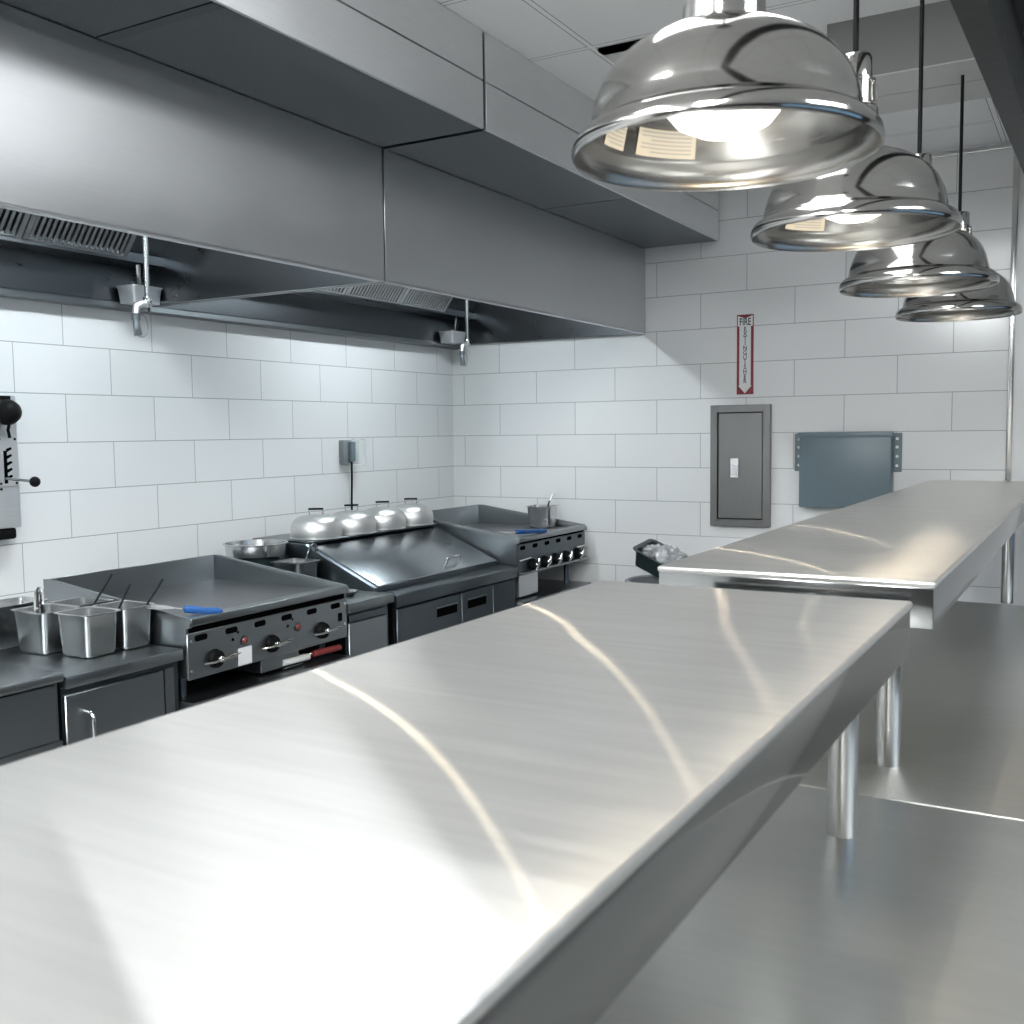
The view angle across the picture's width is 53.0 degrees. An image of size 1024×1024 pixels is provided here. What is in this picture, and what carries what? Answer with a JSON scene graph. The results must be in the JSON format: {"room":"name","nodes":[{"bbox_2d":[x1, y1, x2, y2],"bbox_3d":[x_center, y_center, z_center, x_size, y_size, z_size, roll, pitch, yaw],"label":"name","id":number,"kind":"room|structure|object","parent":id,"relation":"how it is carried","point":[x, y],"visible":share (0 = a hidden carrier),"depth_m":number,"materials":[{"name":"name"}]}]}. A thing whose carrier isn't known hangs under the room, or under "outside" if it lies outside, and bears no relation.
{"room":"commercial kitchen","nodes":[
{"label":"commercial kitchen","id":0,"kind":"room"},
{"bbox_2d":[0,297,454,598],"bbox_3d":[-2.909,-0.113,2.692,0.120,2.975,10.120,2,5,30],"label":"wall","id":1,"kind":"structure","parent":0,"point":[186,438],"depth_m":4.94,"materials":[{"name":"white tile"}]},
{"bbox_2d":[0,395,40,539],"bbox_3d":[-2.036,-0.161,3.874,0.212,0.566,0.440,2,5,30],"label":"wall dispenser","id":2,"kind":"object","parent":1,"relation":"attached to","point":[10,411],"visible":1,"depth_m":4.02,"materials":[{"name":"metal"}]},
{"bbox_2d":[0,2,383,312],"bbox_3d":[-2.143,-0.988,2.456,1.392,0.529,4.206,2,5,30],"label":"exhaust hood","id":3,"kind":"object","parent":1,"relation":"attached to","point":[105,147],"visible":0.98,"depth_m":3.23,"materials":[{"name":"metal"}]},
{"bbox_2d":[116,263,161,305],"bbox_3d":[-1.621,-0.990,4.478,0.134,0.165,0.164,2,5,30],"label":"cup","id":4,"kind":"object","parent":3,"relation":"attached to","point":[130,294],"visible":0.84,"depth_m":4.42,"materials":[{"name":"metal"}]},
{"bbox_2d":[131,236,151,337],"bbox_3d":[-1.462,-1.029,4.031,0.036,0.683,0.094,2,5,30],"label":"pipe","id":5,"kind":"object","parent":3,"relation":"attached to","point":[147,300],"visible":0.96,"depth_m":4.05,"materials":[{"name":"metal"}]},
{"bbox_2d":[339,440,355,463],"bbox_3d":[-0.921,-0.347,5.932,0.084,0.148,0.145,2,5,30],"label":"wall outlet","id":6,"kind":"object","parent":1,"relation":"attached to","point":[347,449],"visible":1,"depth_m":5.90,"materials":[{"name":"grey metal"}]},
{"bbox_2d":[351,462,352,509],"bbox_3d":[-0.926,-0.091,5.939,0.019,0.420,0.013,-2,5,-15],"label":"power cord","id":7,"kind":"object","parent":6,"relation":"hanging from","point":[351,462],"visible":0.71,"depth_m":5.93,"materials":[{"name":"black plastic"}]},
{"bbox_2d":[141,149,644,348],"bbox_3d":[-0.447,-1.237,5.395,1.392,0.529,2.582,2,5,30],"label":"exhaust hood","id":8,"kind":"object","parent":1,"relation":"attached to","point":[524,272],"visible":0.52,"depth_m":5.14,"materials":[{"name":"metal"}]},
{"bbox_2d":[438,316,464,344],"bbox_3d":[-0.379,-1.172,6.629,0.134,0.165,0.164,2,5,30],"label":"cup","id":9,"kind":"object","parent":8,"relation":"attached to","point":[452,337],"visible":0.9,"depth_m":6.58,"materials":[{"name":"metal"}]},
{"bbox_2d":[459,299,469,366],"bbox_3d":[-0.283,-1.203,6.073,0.036,0.683,0.094,2,5,30],"label":"pipe","id":10,"kind":"object","parent":8,"relation":"attached to","point":[466,343],"visible":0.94,"depth_m":6.09,"materials":[{"name":"metal"}]},
{"bbox_2d":[0,0,1009,205],"bbox_3d":[0.323,-1.538,0.705,7.620,0.100,10.120,2,5,30],"label":"ceiling","id":11,"kind":"structure","parent":0,"point":[564,38],"depth_m":3.67,"materials":[{"name":"tile"}]},
{"bbox_2d":[0,0,483,146],"bbox_3d":[-1.346,-1.394,1.960,0.454,0.342,4.204,2,5,30],"label":"soffit","id":12,"kind":"object","parent":11,"relation":"attached to","point":[381,73],"visible":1,"depth_m":3.10,"materials":[{"name":"paint"}]},
{"bbox_2d":[385,31,718,247],"bbox_3d":[0.350,-1.643,4.897,0.454,0.342,2.580,2,5,30],"label":"soffit","id":13,"kind":"object","parent":11,"relation":"attached to","point":[533,119],"visible":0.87,"depth_m":4.25,"materials":[{"name":"paint"}]},
{"bbox_2d":[598,38,642,63],"bbox_3d":[0.713,-1.733,3.939,0.575,0.024,0.575,2,5,30],"label":"ceiling vent","id":14,"kind":"object","parent":11,"relation":"in","point":[613,53],"visible":0.07,"depth_m":3.83,"materials":[{"name":"black metal"}]},
{"bbox_2d":[571,0,884,191],"bbox_3d":[0.283,-1.010,1.363,0.416,1.051,0.416,2,5,30],"label":"heat lamp","id":15,"kind":"object","parent":11,"relation":"hanging from","point":[729,94],"visible":1,"depth_m":1.31,"materials":[{"name":"silver metal"}]},
{"bbox_2d":[683,0,765,18],"bbox_3d":[0.286,-0.751,1.383,0.110,0.188,0.110,2,5,30],"label":"socket","id":16,"kind":"object","parent":15,"relation":"attached to","point":[693,8],"depth_m":1.34,"materials":[{"name":"silver metal"}]},
{"bbox_2d":[750,0,962,251],"bbox_3d":[0.700,-1.084,2.085,0.416,1.025,0.416,2,5,30],"label":"heat lamp","id":17,"kind":"object","parent":11,"relation":"hanging from","point":[894,197],"visible":0.76,"depth_m":2.02,"materials":[{"name":"silver metal"}]},
{"bbox_2d":[846,51,882,144],"bbox_3d":[0.703,-0.838,2.104,0.110,0.188,0.110,2,5,30],"label":"socket","id":18,"kind":"object","parent":17,"relation":"attached to","point":[861,61],"depth_m":2.07,"materials":[{"name":"silver metal"}]},
{"bbox_2d":[827,0,990,114],"bbox_3d":[1.965,-1.616,3.426,1.687,0.207,0.470,2,5,30],"label":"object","id":19,"kind":"structure","parent":11,"relation":"attached to","point":[891,38],"depth_m":3.54,"materials":[{"name":"grey paint"}]},
{"bbox_2d":[838,0,999,297],"bbox_3d":[1.118,-1.139,2.808,0.416,1.039,0.416,2,5,30],"label":"heat lamp","id":20,"kind":"object","parent":11,"relation":"hanging from","point":[957,262],"visible":0.66,"depth_m":2.73,"materials":[{"name":"silver metal"}]},
{"bbox_2d":[915,153,931,164],"bbox_3d":[1.121,-0.886,2.828,0.110,0.188,0.110,2,5,30],"label":"socket","id":21,"kind":"object","parent":20,"relation":"attached to","point":[927,157],"depth_m":2.79,"materials":[{"name":"silver metal"}]},
{"bbox_2d":[895,75,1022,321],"bbox_3d":[1.571,-1.208,3.593,0.416,1.033,0.416,2,5,30],"label":"heat lamp","id":22,"kind":"object","parent":11,"relation":"hanging from","point":[998,301],"visible":0.48,"depth_m":3.57,"materials":[{"name":"silver metal"}]},
{"bbox_2d":[959,211,972,234],"bbox_3d":[1.574,-0.958,3.612,0.110,0.188,0.110,2,5,30],"label":"socket","id":23,"kind":"object","parent":22,"relation":"attached to","point":[966,226],"depth_m":3.58,"materials":[{"name":"silver metal"}]},
{"bbox_2d":[950,0,1023,172],"bbox_3d":[1.127,-1.294,2.380,0.120,0.665,6.180,2,5,30],"label":"overhead beam","id":24,"kind":"structure","parent":11,"relation":"attached to","point":[993,30],"depth_m":2.65,"materials":[{"name":"black paint"}]},
{"bbox_2d":[452,141,1013,603],"bbox_3d":[1.103,-0.429,6.137,3.385,2.975,0.120,2,5,30],"label":"wall","id":25,"kind":"structure","parent":0,"point":[617,427],"depth_m":5.96,"materials":[{"name":"white tile"}]},
{"bbox_2d":[710,404,771,527],"bbox_3d":[1.319,-0.267,5.932,0.352,0.702,0.040,2,5,30],"label":"electrical panel","id":26,"kind":"object","parent":25,"relation":"attached to","point":[740,435],"visible":1,"depth_m":5.92,"materials":[{"name":"metal"}]},
{"bbox_2d":[737,314,753,394],"bbox_3d":[1.337,-0.903,5.888,0.097,0.454,0.005,2,5,30],"label":"fire extinguisher sign","id":27,"kind":"object","parent":25,"relation":"attached to","point":[745,323],"visible":1,"depth_m":5.88,"materials":[{"name":"red"}]},
{"bbox_2d":[537,143,1011,209],"bbox_3d":[1.059,-1.883,5.963,3.400,0.022,0.012,2,5,30],"label":"trim","id":28,"kind":"structure","parent":25,"relation":"attached to","point":[1007,145],"depth_m":5.22,"materials":[{"name":"metal"}]},
{"bbox_2d":[794,432,901,507],"bbox_3d":[1.823,-0.230,5.617,0.572,0.413,0.088,2,5,30],"label":"wall box","id":29,"kind":"object","parent":25,"relation":"attached to","point":[836,469],"visible":0.98,"depth_m":5.58,"materials":[{"name":"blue metal"}]},
{"bbox_2d":[1005,152,1019,479],"bbox_3d":[2.529,-0.994,5.187,0.028,1.665,0.016,2,5,30],"label":"trim","id":30,"kind":"structure","parent":25,"relation":"attached to","point":[1015,196],"depth_m":5.19,"materials":[{"name":"metal"}]},
{"bbox_2d":[1007,166,1023,605],"bbox_3d":[4.353,-0.322,4.270,4.115,2.975,0.120,2,5,30],"label":"wall panel","id":31,"kind":"object","parent":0,"point":[1017,474],"depth_m":5.21,"materials":[{"name":"white metal"}]},
{"bbox_3d":[0.362,1.528,0.930,7.600,0.100,10.100,2,5,30],"label":"floor","id":32,"kind":"structure","parent":0,"visible":0},
{"bbox_2d":[0,662,63,765],"bbox_3d":[-2.096,0.938,2.938,0.945,0.822,1.204,2,5,30],"label":"base cabinet","id":33,"kind":"object","parent":32,"relation":"on","point":[29,722],"visible":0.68,"depth_m":3.12,"materials":[{"name":"metal"}]},
{"bbox_2d":[0,662,63,696],"bbox_3d":[-2.100,0.543,2.908,0.945,0.030,1.204,2,5,30],"label":"countertop","id":34,"kind":"structure","parent":33,"relation":"on","point":[13,678],"depth_m":3.14,"materials":[{"name":"metal"}]},
{"bbox_2d":[0,644,182,746],"bbox_3d":[-1.662,0.885,3.662,0.974,0.804,0.473,2,5,30],"label":"base cabinet","id":35,"kind":"object","parent":32,"relation":"on","point":[100,695],"visible":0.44,"depth_m":3.41,"materials":[{"name":"metal"}]},
{"bbox_2d":[0,644,182,688],"bbox_3d":[-1.681,0.504,3.641,0.940,0.040,0.473,2,5,30],"label":"countertop","id":36,"kind":"structure","parent":35,"relation":"on","point":[77,671],"depth_m":3.44,"materials":[{"name":"metal"}]},
{"bbox_2d":[0,596,48,649],"bbox_3d":[-1.840,0.406,3.669,0.170,0.155,0.320,2,5,30],"label":"pan","id":37,"kind":"object","parent":36,"relation":"on","point":[8,628],"visible":0.48,"depth_m":3.64,"materials":[{"name":"metal"}]},
{"bbox_2d":[10,603,79,654],"bbox_3d":[-1.632,0.411,3.596,0.180,0.150,0.160,2,5,30],"label":"pan","id":38,"kind":"object","parent":36,"relation":"on","point":[38,633],"visible":0.88,"depth_m":3.54,"materials":[{"name":"metal"}]},
{"bbox_2d":[34,586,44,612],"bbox_3d":[-1.629,0.365,3.544,0.031,0.220,0.044,2,5,30],"label":"serving tongs","id":39,"kind":"object","parent":38,"relation":"in","point":[39,591],"visible":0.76,"depth_m":3.53,"materials":[{"name":"silver metal"}]},
{"bbox_2d":[49,573,112,606],"bbox_3d":[-1.558,0.348,3.738,0.203,0.253,0.154,2,5,30],"label":"pan","id":40,"kind":"object","parent":36,"relation":"on","point":[83,601],"depth_m":3.78,"materials":[{"name":"metal"}]},
{"bbox_2d":[53,606,120,658],"bbox_3d":[-1.455,0.415,3.526,0.176,0.150,0.152,2,5,30],"label":"pan","id":41,"kind":"object","parent":36,"relation":"on","point":[87,632],"visible":1,"depth_m":3.48,"materials":[{"name":"metal"}]},
{"bbox_2d":[92,579,163,649],"bbox_3d":[-1.365,0.359,3.663,0.193,0.238,0.192,2,5,30],"label":"pan","id":42,"kind":"object","parent":36,"relation":"on","point":[134,617],"depth_m":3.61,"materials":[{"name":"metal"}]},
{"bbox_2d":[179,649,351,710],"bbox_3d":[-1.258,0.935,4.230,0.830,0.608,0.880,2,5,30],"label":"stand","id":43,"kind":"object","parent":32,"relation":"on","point":[222,684],"visible":0.14,"depth_m":3.96,"materials":[{"name":"metal"}]},
{"bbox_2d":[43,554,349,695],"bbox_3d":[-1.241,0.436,4.188,0.834,0.392,0.888,2,5,30],"label":"griddle","id":44,"kind":"object","parent":43,"relation":"on","point":[269,614],"visible":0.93,"depth_m":4.13,"materials":[{"name":"metal"}]},
{"bbox_2d":[148,604,222,613],"bbox_3d":[-1.184,0.357,3.730,0.259,0.048,0.100,-2,5,-18],"label":"scraper","id":45,"kind":"object","parent":44,"relation":"on","point":[187,608],"visible":0.98,"depth_m":3.73,"materials":[{"name":"blue plastic"}]},
{"bbox_2d":[278,654,310,668],"bbox_3d":[-0.950,0.602,4.203,0.212,0.038,0.142,2,5,30],"label":"scraper","id":46,"kind":"object","parent":43,"relation":"on","point":[304,657],"visible":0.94,"depth_m":4.15,"materials":[{"name":"white"}]},
{"bbox_2d":[299,644,341,656],"bbox_3d":[-0.868,0.590,4.279,0.333,0.038,0.100,-2,5,-21],"label":"spatula","id":47,"kind":"object","parent":43,"relation":"on","point":[318,652],"visible":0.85,"depth_m":4.29,"materials":[{"name":"red plastic"}]},
{"bbox_2d":[303,591,393,656],"bbox_3d":[-1.013,0.779,4.789,0.930,0.826,0.320,2,5,30],"label":"base cabinet","id":48,"kind":"object","parent":32,"relation":"on","point":[367,611],"visible":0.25,"depth_m":4.52,"materials":[{"name":"metal"}]},
{"bbox_2d":[346,591,393,612],"bbox_3d":[-1.017,0.388,4.758,0.930,0.041,0.320,2,5,30],"label":"countertop","id":49,"kind":"structure","parent":48,"relation":"on","point":[362,600],"depth_m":4.55,"materials":[{"name":"metal"}]},
{"bbox_2d":[241,556,279,566],"bbox_3d":[-1.218,0.283,4.895,0.228,0.150,0.228,2,5,30],"label":"stock pot","id":50,"kind":"object","parent":49,"relation":"on","point":[264,561],"visible":0.15,"depth_m":4.80,"materials":[{"name":"metal"}]},
{"bbox_2d":[223,539,287,558],"bbox_3d":[-1.219,0.164,4.886,0.304,0.088,0.304,2,5,30],"label":"round pan","id":51,"kind":"object","parent":50,"relation":"on","point":[256,548],"visible":0.98,"depth_m":4.78,"materials":[{"name":"metal"}]},
{"bbox_2d":[269,558,320,576],"bbox_3d":[-1.016,0.294,4.817,0.180,0.135,0.172,2,5,30],"label":"pan","id":52,"kind":"object","parent":49,"relation":"on","point":[297,565],"visible":0.56,"depth_m":4.77,"materials":[{"name":"metal"}]},
{"bbox_2d":[304,543,317,561],"bbox_3d":[-0.983,0.246,4.854,0.126,0.201,0.060,-5,6,-45],"label":"ladle","id":53,"kind":"object","parent":52,"relation":"in","point":[312,544],"visible":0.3,"depth_m":4.85,"materials":[{"name":"silver metal"}]},
{"bbox_2d":[346,589,359,596],"bbox_3d":[-0.758,0.364,4.616,0.156,0.022,0.102,2,5,30],"label":"oval dish","id":54,"kind":"object","parent":49,"relation":"on","point":[353,592],"visible":0.38,"depth_m":4.58,"materials":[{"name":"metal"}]},
{"bbox_2d":[253,523,517,645],"bbox_3d":[-0.638,0.622,5.415,0.912,1.034,1.114,2,5,30],"label":"prep table","id":55,"kind":"object","parent":32,"relation":"on","point":[438,581],"visible":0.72,"depth_m":5.13,"materials":[{"name":"metal"}]},
{"bbox_2d":[290,508,342,539],"bbox_3d":[-0.979,0.054,5.128,0.260,0.149,0.260,-1,5,-8],"label":"dome","id":56,"kind":"object","parent":55,"relation":"on","point":[322,526],"visible":1,"depth_m":5.03,"materials":[{"name":"metal"}]},
{"bbox_2d":[331,504,376,534],"bbox_3d":[-0.839,0.034,5.370,0.260,0.149,0.260,-3,5,-26],"label":"dome","id":57,"kind":"object","parent":55,"relation":"on","point":[353,522],"visible":0.8,"depth_m":5.27,"materials":[{"name":"metal"}]},
{"bbox_2d":[364,501,406,529],"bbox_3d":[-0.706,0.014,5.601,0.260,0.149,0.260,-2,5,-17],"label":"dome","id":58,"kind":"object","parent":55,"relation":"on","point":[387,518],"visible":0.76,"depth_m":5.51,"materials":[{"name":"metal"}]},
{"bbox_2d":[394,498,433,525],"bbox_3d":[-0.574,-0.005,5.829,0.260,0.149,0.260,-2,5,-11],"label":"dome","id":59,"kind":"object","parent":55,"relation":"on","point":[416,514],"visible":0.73,"depth_m":5.74,"materials":[{"name":"metal"}]},
{"bbox_2d":[515,578,590,606],"bbox_3d":[-0.080,0.762,6.270,0.830,0.608,0.885,2,5,30],"label":"stand","id":60,"kind":"object","parent":32,"relation":"on","point":[546,587],"visible":0.17,"depth_m":6.17,"materials":[{"name":"metal"}]},
{"bbox_2d":[432,504,588,596],"bbox_3d":[-0.074,0.226,6.208,0.832,0.469,0.857,2,5,30],"label":"griddle","id":61,"kind":"object","parent":60,"relation":"on","point":[479,526],"visible":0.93,"depth_m":6.00,"materials":[{"name":"metal"}]},
{"bbox_2d":[499,529,546,533],"bbox_3d":[0.071,0.114,5.785,0.100,0.037,0.366,3,6,43],"label":"scraper","id":62,"kind":"object","parent":61,"relation":"on","point":[520,531],"visible":1,"depth_m":5.78,"materials":[{"name":"blue plastic"}]},
{"bbox_2d":[526,493,558,527],"bbox_3d":[0.189,-0.012,6.393,0.168,0.214,0.168,1,5,21],"label":"pan","id":63,"kind":"object","parent":61,"relation":"on","point":[540,516],"depth_m":6.34,"materials":[{"name":"metal"}]},
{"bbox_2d":[625,575,658,583],"bbox_3d":[0.866,0.735,5.817,0.448,0.710,0.448,2,5,30],"label":"waste bin","id":64,"kind":"object","parent":32,"relation":"on","point":[651,579],"visible":0.09,"depth_m":5.97,"materials":[{"name":"grey plastic"}]},
{"bbox_2d":[633,539,687,577],"bbox_3d":[0.871,0.282,5.839,0.312,0.229,0.270,2,5,30],"label":"tub","id":65,"kind":"object","parent":64,"relation":"on","point":[651,553],"visible":0.78,"depth_m":5.79,"materials":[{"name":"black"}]},
{"bbox_2d":[595,786,1023,1023],"bbox_3d":[-0.234,1.085,0.267,1.100,0.900,3.625,2,5,30],"label":"countertop","id":66,"kind":"structure","parent":32,"relation":"on","point":[916,917],"depth_m":1.33,"materials":[{"name":"silver metal"}]},
{"bbox_2d":[0,580,912,1023],"bbox_3d":[-0.369,0.435,0.463,0.555,0.370,3.125,2,5,30],"label":"shelf","id":67,"kind":"object","parent":66,"relation":"on","point":[503,817],"visible":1,"depth_m":0.77,"materials":[{"name":"metal"}]},
{"bbox_2d":[798,601,1023,821],"bbox_3d":[1.238,0.869,2.818,1.100,0.900,2.269,2,5,30],"label":"countertop","id":68,"kind":"structure","parent":32,"relation":"on","point":[962,706],"depth_m":2.25,"materials":[{"name":"silver metal"}]},
{"bbox_2d":[658,480,1023,767],"bbox_3d":[1.492,0.163,3.664,0.538,0.370,3.839,2,5,30],"label":"shelf","id":69,"kind":"object","parent":68,"relation":"on","point":[924,544],"visible":0.86,"depth_m":2.33,"materials":[{"name":"metal"}]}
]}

